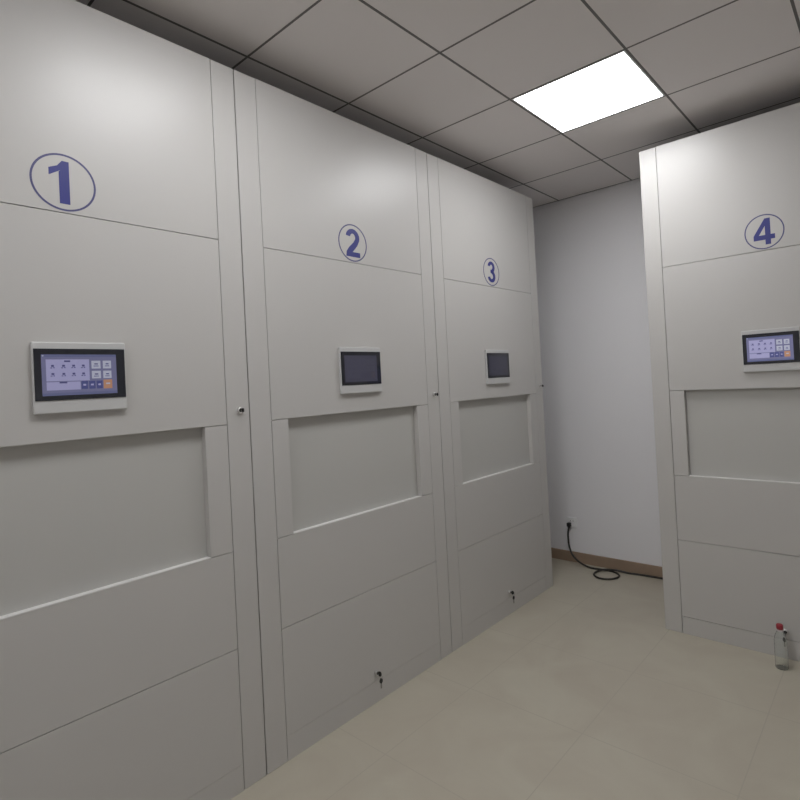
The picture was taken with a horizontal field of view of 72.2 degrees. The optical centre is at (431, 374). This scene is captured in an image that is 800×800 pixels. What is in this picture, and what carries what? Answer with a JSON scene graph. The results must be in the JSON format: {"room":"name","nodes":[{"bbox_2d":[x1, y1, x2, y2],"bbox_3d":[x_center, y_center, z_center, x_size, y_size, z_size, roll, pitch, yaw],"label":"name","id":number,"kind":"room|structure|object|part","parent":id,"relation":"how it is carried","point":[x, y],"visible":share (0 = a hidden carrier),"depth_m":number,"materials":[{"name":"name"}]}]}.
{"room":"file storage room","nodes":[
{"label":"file storage room","id":0,"kind":"room"},
{"bbox_2d":[75,0,799,206],"bbox_3d":[-0.014,-1.561,1.383,4.951,0.130,6.597,-3,-1,40],"label":"ceiling","id":1,"kind":"structure","parent":0,"point":[343,49],"depth_m":2.61,"materials":[{"name":"tile"}]},
{"bbox_2d":[87,0,799,207],"bbox_3d":[-0.010,-1.504,1.378,4.957,0.017,6.602,-3,-1,40],"label":"trim","id":2,"kind":"structure","parent":1,"relation":"attached to","point":[585,3],"depth_m":2.68,"materials":[{"name":"grey metal"}]},
{"bbox_2d":[512,50,664,132],"bbox_3d":[0.862,-1.529,3.004,0.624,0.016,0.588,-3,-1,40],"label":"recessed light","id":3,"kind":"object","parent":1,"relation":"in","point":[614,84],"visible":0.9,"depth_m":2.98,"materials":[{"name":"white plastic"}]},
{"bbox_2d":[230,558,799,799],"bbox_3d":[0.154,1.689,1.347,5.191,0.100,6.837,-3,-1,40],"label":"floor","id":4,"kind":"structure","parent":0,"point":[583,691],"depth_m":2.57,"materials":[{"name":"beige tile"}]},
{"bbox_2d":[0,0,265,799],"bbox_3d":[-1.586,0.230,2.195,1.143,3.012,1.261,-3,-1,40],"label":"filing cabinet","id":5,"kind":"object","parent":4,"relation":"on","point":[130,653],"visible":1,"depth_m":1.95,"materials":[{"name":"white metal"}]},
{"bbox_3d":[-1.185,0.007,1.853,0.016,0.234,0.278,-3,-1,40],"label":"touch panel","id":6,"kind":"part","parent":5,"relation":"part of","materials":[{"name":"silver metal"}]},
{"bbox_3d":[-1.179,-0.004,1.847,0.003,0.169,0.270,-3,-1,40],"label":"screen glass","id":7,"kind":"part","parent":5,"relation":"part of","materials":[{"name":"black"}]},
{"bbox_2d":[0,427,206,615],"bbox_3d":[-1.197,0.480,1.867,0.004,0.521,0.874,-3,-1,40],"label":"recessed panel","id":8,"kind":"object","parent":5,"relation":"hanging from","point":[81,516],"depth_m":1.90,"materials":[{"name":"paint"}]},
{"bbox_3d":[-1.183,0.481,1.856,0.031,0.521,0.875,-3,-1,40],"label":"window edge trim","id":9,"kind":"part","parent":5,"relation":"part of","materials":[{"name":"white metal"}]},
{"bbox_3d":[-1.255,-0.922,1.875,0.034,0.752,1.054,-3,-1,40],"label":"panel","id":10,"kind":"part","parent":5,"relation":"part of","materials":[{"name":"white metal"}]},
{"bbox_3d":[-1.216,-0.163,1.867,0.034,0.763,1.054,-3,-1,40],"label":"panel","id":11,"kind":"part","parent":5,"relation":"part of","materials":[{"name":"white metal"}]},
{"bbox_3d":[-1.159,0.938,1.855,0.034,0.394,1.054,-3,-1,40],"label":"panel","id":12,"kind":"part","parent":5,"relation":"part of","materials":[{"name":"grey metal"}]},
{"bbox_3d":[-1.137,1.371,1.850,0.034,0.467,1.054,-3,-1,40],"label":"access door","id":13,"kind":"part","parent":5,"relation":"part of","materials":[{"name":"grey metal"}]},
{"bbox_3d":[-1.122,1.657,1.847,0.034,0.106,1.054,-3,-1,40],"label":"kick plate","id":14,"kind":"part","parent":5,"relation":"part of","materials":[{"name":"grey metal"}]},
{"bbox_3d":[-0.821,0.192,2.304,0.034,3.009,0.101,-3,-1,40],"label":"post","id":15,"kind":"part","parent":5,"relation":"part of","materials":[{"name":"grey metal"}]},
{"bbox_2d":[233,70,451,773],"bbox_3d":[-0.766,0.198,3.158,1.143,3.012,1.261,-3,-1,40],"label":"filing cabinet","id":16,"kind":"object","parent":4,"relation":"on","point":[353,588],"visible":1,"depth_m":2.70,"materials":[{"name":"white metal"}]},
{"bbox_3d":[-0.753,0.189,2.385,0.034,3.009,0.101,-3,-1,40],"label":"post","id":17,"kind":"part","parent":16,"relation":"part of","materials":[{"name":"grey metal"}]},
{"bbox_3d":[-0.435,-0.954,2.839,0.034,0.752,1.054,-3,-1,40],"label":"panel","id":18,"kind":"part","parent":16,"relation":"part of","materials":[{"name":"white metal"}]},
{"bbox_3d":[-0.396,-0.195,2.830,0.034,0.763,1.054,-3,-1,40],"label":"panel","id":19,"kind":"part","parent":16,"relation":"part of","materials":[{"name":"white metal"}]},
{"bbox_2d":[287,406,417,531],"bbox_3d":[-0.377,0.448,2.830,0.004,0.521,0.874,-3,-1,40],"label":"recessed panel","id":20,"kind":"object","parent":16,"relation":"hanging from","point":[343,465],"depth_m":2.78,"materials":[{"name":"paint"}]},
{"bbox_3d":[-0.339,0.906,2.818,0.034,0.394,1.054,-3,-1,40],"label":"panel","id":21,"kind":"part","parent":16,"relation":"part of","materials":[{"name":"grey metal"}]},
{"bbox_3d":[-0.363,0.449,2.820,0.031,0.521,0.875,-3,-1,40],"label":"window edge trim","id":22,"kind":"part","parent":16,"relation":"part of","materials":[{"name":"white metal"}]},
{"bbox_3d":[-0.365,-0.025,2.816,0.016,0.234,0.278,-3,-1,40],"label":"touch panel","id":23,"kind":"part","parent":16,"relation":"part of","materials":[{"name":"black glass"}]},
{"bbox_3d":[-0.317,1.339,2.814,0.034,0.467,1.054,-3,-1,40],"label":"access door","id":24,"kind":"part","parent":16,"relation":"part of","materials":[{"name":"grey metal"}]},
{"bbox_3d":[-0.359,-0.035,2.810,0.003,0.169,0.270,-3,-1,40],"label":"screen glass","id":25,"kind":"part","parent":16,"relation":"part of","materials":[{"name":"black glass"}]},
{"bbox_3d":[-0.302,1.626,2.811,0.034,0.106,1.054,-3,-1,40],"label":"kick plate","id":26,"kind":"part","parent":16,"relation":"part of","materials":[{"name":"grey metal"}]},
{"bbox_3d":[-0.001,0.160,3.268,0.034,3.009,0.101,-3,-1,40],"label":"post","id":27,"kind":"part","parent":16,"relation":"part of","materials":[{"name":"white metal"}]},
{"bbox_2d":[426,153,552,651],"bbox_3d":[0.054,0.167,4.122,1.143,3.012,1.261,-3,-1,40],"label":"filing cabinet","id":28,"kind":"object","parent":4,"relation":"on","point":[489,370],"visible":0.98,"depth_m":3.69,"materials":[{"name":"white metal"}]},
{"bbox_3d":[0.067,0.157,3.348,0.034,3.009,0.101,-3,-1,40],"label":"post","id":29,"kind":"part","parent":28,"relation":"part of","materials":[{"name":"white metal"}]},
{"bbox_3d":[0.384,-0.986,3.802,0.034,0.752,1.054,-3,-1,40],"label":"panel","id":30,"kind":"part","parent":28,"relation":"part of","materials":[{"name":"white metal"}]},
{"bbox_3d":[0.424,-0.227,3.794,0.034,0.763,1.054,-3,-1,40],"label":"panel","id":31,"kind":"part","parent":28,"relation":"part of","materials":[{"name":"white metal"}]},
{"bbox_2d":[456,394,529,481],"bbox_3d":[0.443,0.416,3.794,0.004,0.521,0.874,-3,-1,40],"label":"recessed panel","id":32,"kind":"object","parent":28,"relation":"hanging from","point":[495,432],"depth_m":3.77,"materials":[{"name":"paint"}]},
{"bbox_3d":[0.455,-0.056,3.780,0.016,0.234,0.278,-3,-1,40],"label":"touch panel","id":33,"kind":"part","parent":28,"relation":"part of","materials":[{"name":"silver metal"}]},
{"bbox_3d":[0.457,0.417,3.783,0.031,0.521,0.875,-3,-1,40],"label":"window edge trim","id":34,"kind":"part","parent":28,"relation":"part of","materials":[{"name":"white metal"}]},
{"bbox_3d":[0.461,-0.067,3.774,0.003,0.169,0.270,-3,-1,40],"label":"screen glass","id":35,"kind":"part","parent":28,"relation":"part of","materials":[{"name":"black glass"}]},
{"bbox_3d":[0.480,0.874,3.782,0.034,0.394,1.054,-3,-1,40],"label":"panel","id":36,"kind":"part","parent":28,"relation":"part of","materials":[{"name":"grey metal"}]},
{"bbox_3d":[0.503,1.307,3.777,0.034,0.467,1.054,-3,-1,40],"label":"access door","id":37,"kind":"part","parent":28,"relation":"part of","materials":[{"name":"grey metal"}]},
{"bbox_3d":[0.517,1.594,3.774,0.034,0.106,1.054,-3,-1,40],"label":"kick plate","id":38,"kind":"part","parent":28,"relation":"part of","materials":[{"name":"grey metal"}]},
{"bbox_3d":[0.818,0.128,4.231,0.034,3.009,0.101,-3,-1,40],"label":"post","id":39,"kind":"part","parent":28,"relation":"part of","materials":[{"name":"white metal"}]},
{"bbox_2d":[567,522,662,579],"bbox_3d":[1.714,1.418,4.153,1.591,0.341,0.271,-3,-1,40],"label":"power cord","id":40,"kind":"object","parent":4,"relation":"on","point":[568,523],"visible":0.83,"depth_m":4.44,"materials":[{"name":"black plastic"}]},
{"bbox_2d":[639,102,799,661],"bbox_3d":[2.089,0.052,3.303,1.261,3.012,0.763,-3,-1,40],"label":"filing cabinet","id":41,"kind":"object","parent":4,"relation":"on","point":[721,205],"visible":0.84,"depth_m":3.17,"materials":[{"name":"white metal"}]},
{"bbox_3d":[1.440,0.087,3.434,0.101,3.009,0.034,-3,-1,40],"label":"post","id":42,"kind":"part","parent":41,"relation":"part of","materials":[{"name":"white metal"}]},
{"bbox_3d":[1.823,-1.068,3.070,1.054,0.752,0.034,-3,-1,40],"label":"panel","id":43,"kind":"part","parent":41,"relation":"part of","materials":[{"name":"white metal"}]},
{"bbox_3d":[1.862,-0.309,3.062,1.054,0.763,0.034,-3,-1,40],"label":"panel","id":44,"kind":"part","parent":41,"relation":"part of","materials":[{"name":"white metal"}]},
{"bbox_3d":[1.919,0.792,3.050,1.054,0.394,0.034,-3,-1,40],"label":"panel","id":45,"kind":"part","parent":41,"relation":"part of","materials":[{"name":"grey metal"}]},
{"bbox_3d":[1.941,1.224,3.045,1.054,0.466,0.034,-3,-1,40],"label":"access door","id":46,"kind":"part","parent":41,"relation":"part of","materials":[{"name":"grey metal"}]},
{"bbox_3d":[1.956,1.512,3.042,1.054,0.105,0.033,-3,-1,40],"label":"kick plate","id":47,"kind":"part","parent":41,"relation":"part of","materials":[{"name":"grey metal"}]},
{"bbox_2d":[686,387,799,481],"bbox_3d":[1.902,0.333,3.069,0.874,0.521,0.004,-3,-1,40],"label":"recessed panel","id":48,"kind":"object","parent":41,"relation":"hanging from","point":[753,433],"depth_m":3.15,"materials":[{"name":"paint"}]},
{"bbox_3d":[1.891,0.335,3.055,0.875,0.521,0.031,-3,-1,40],"label":"window edge trim","id":49,"kind":"part","parent":41,"relation":"part of","materials":[{"name":"white metal"}]},
{"bbox_3d":[1.873,-0.138,3.025,0.278,0.234,0.016,-3,-1,40],"label":"touch panel","id":50,"kind":"part","parent":41,"relation":"part of","materials":[{"name":"silver metal"}]},
{"bbox_3d":[1.867,-0.148,3.018,0.270,0.169,0.003,-3,-1,40],"label":"screen glass","id":51,"kind":"part","parent":41,"relation":"part of","materials":[{"name":"black"}]},
{"bbox_2d":[774,623,788,669],"bbox_3d":[1.871,1.451,2.935,0.062,0.232,0.062,-3,-1,40],"label":"water bottle","id":52,"kind":"object","parent":4,"relation":"on","point":[780,641],"visible":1,"depth_m":2.91,"materials":[{"name":"clear plastic"}]},
{"bbox_2d":[533,178,661,566],"bbox_3d":[2.243,-0.088,3.923,5.191,3.290,0.120,-3,-1,40],"label":"wall","id":53,"kind":"structure","parent":0,"point":[590,252],"depth_m":4.57,"materials":[{"name":"white paint"}]},
{"bbox_2d":[567,517,576,527],"bbox_3d":[1.219,1.278,4.753,0.086,0.086,0.010,-3,-1,40],"label":"wall socket","id":54,"kind":"object","parent":53,"relation":"attached to","point":[572,520],"visible":1,"depth_m":4.75,"materials":[{"name":"white plastic"}]},
{"bbox_2d":[551,547,662,576],"bbox_3d":[2.282,1.511,3.855,4.951,0.090,0.012,-3,-1,40],"label":"baseboard","id":55,"kind":"structure","parent":53,"relation":"attached to","point":[589,559],"depth_m":4.54,"materials":[{"name":"brown wood"}]}
]}

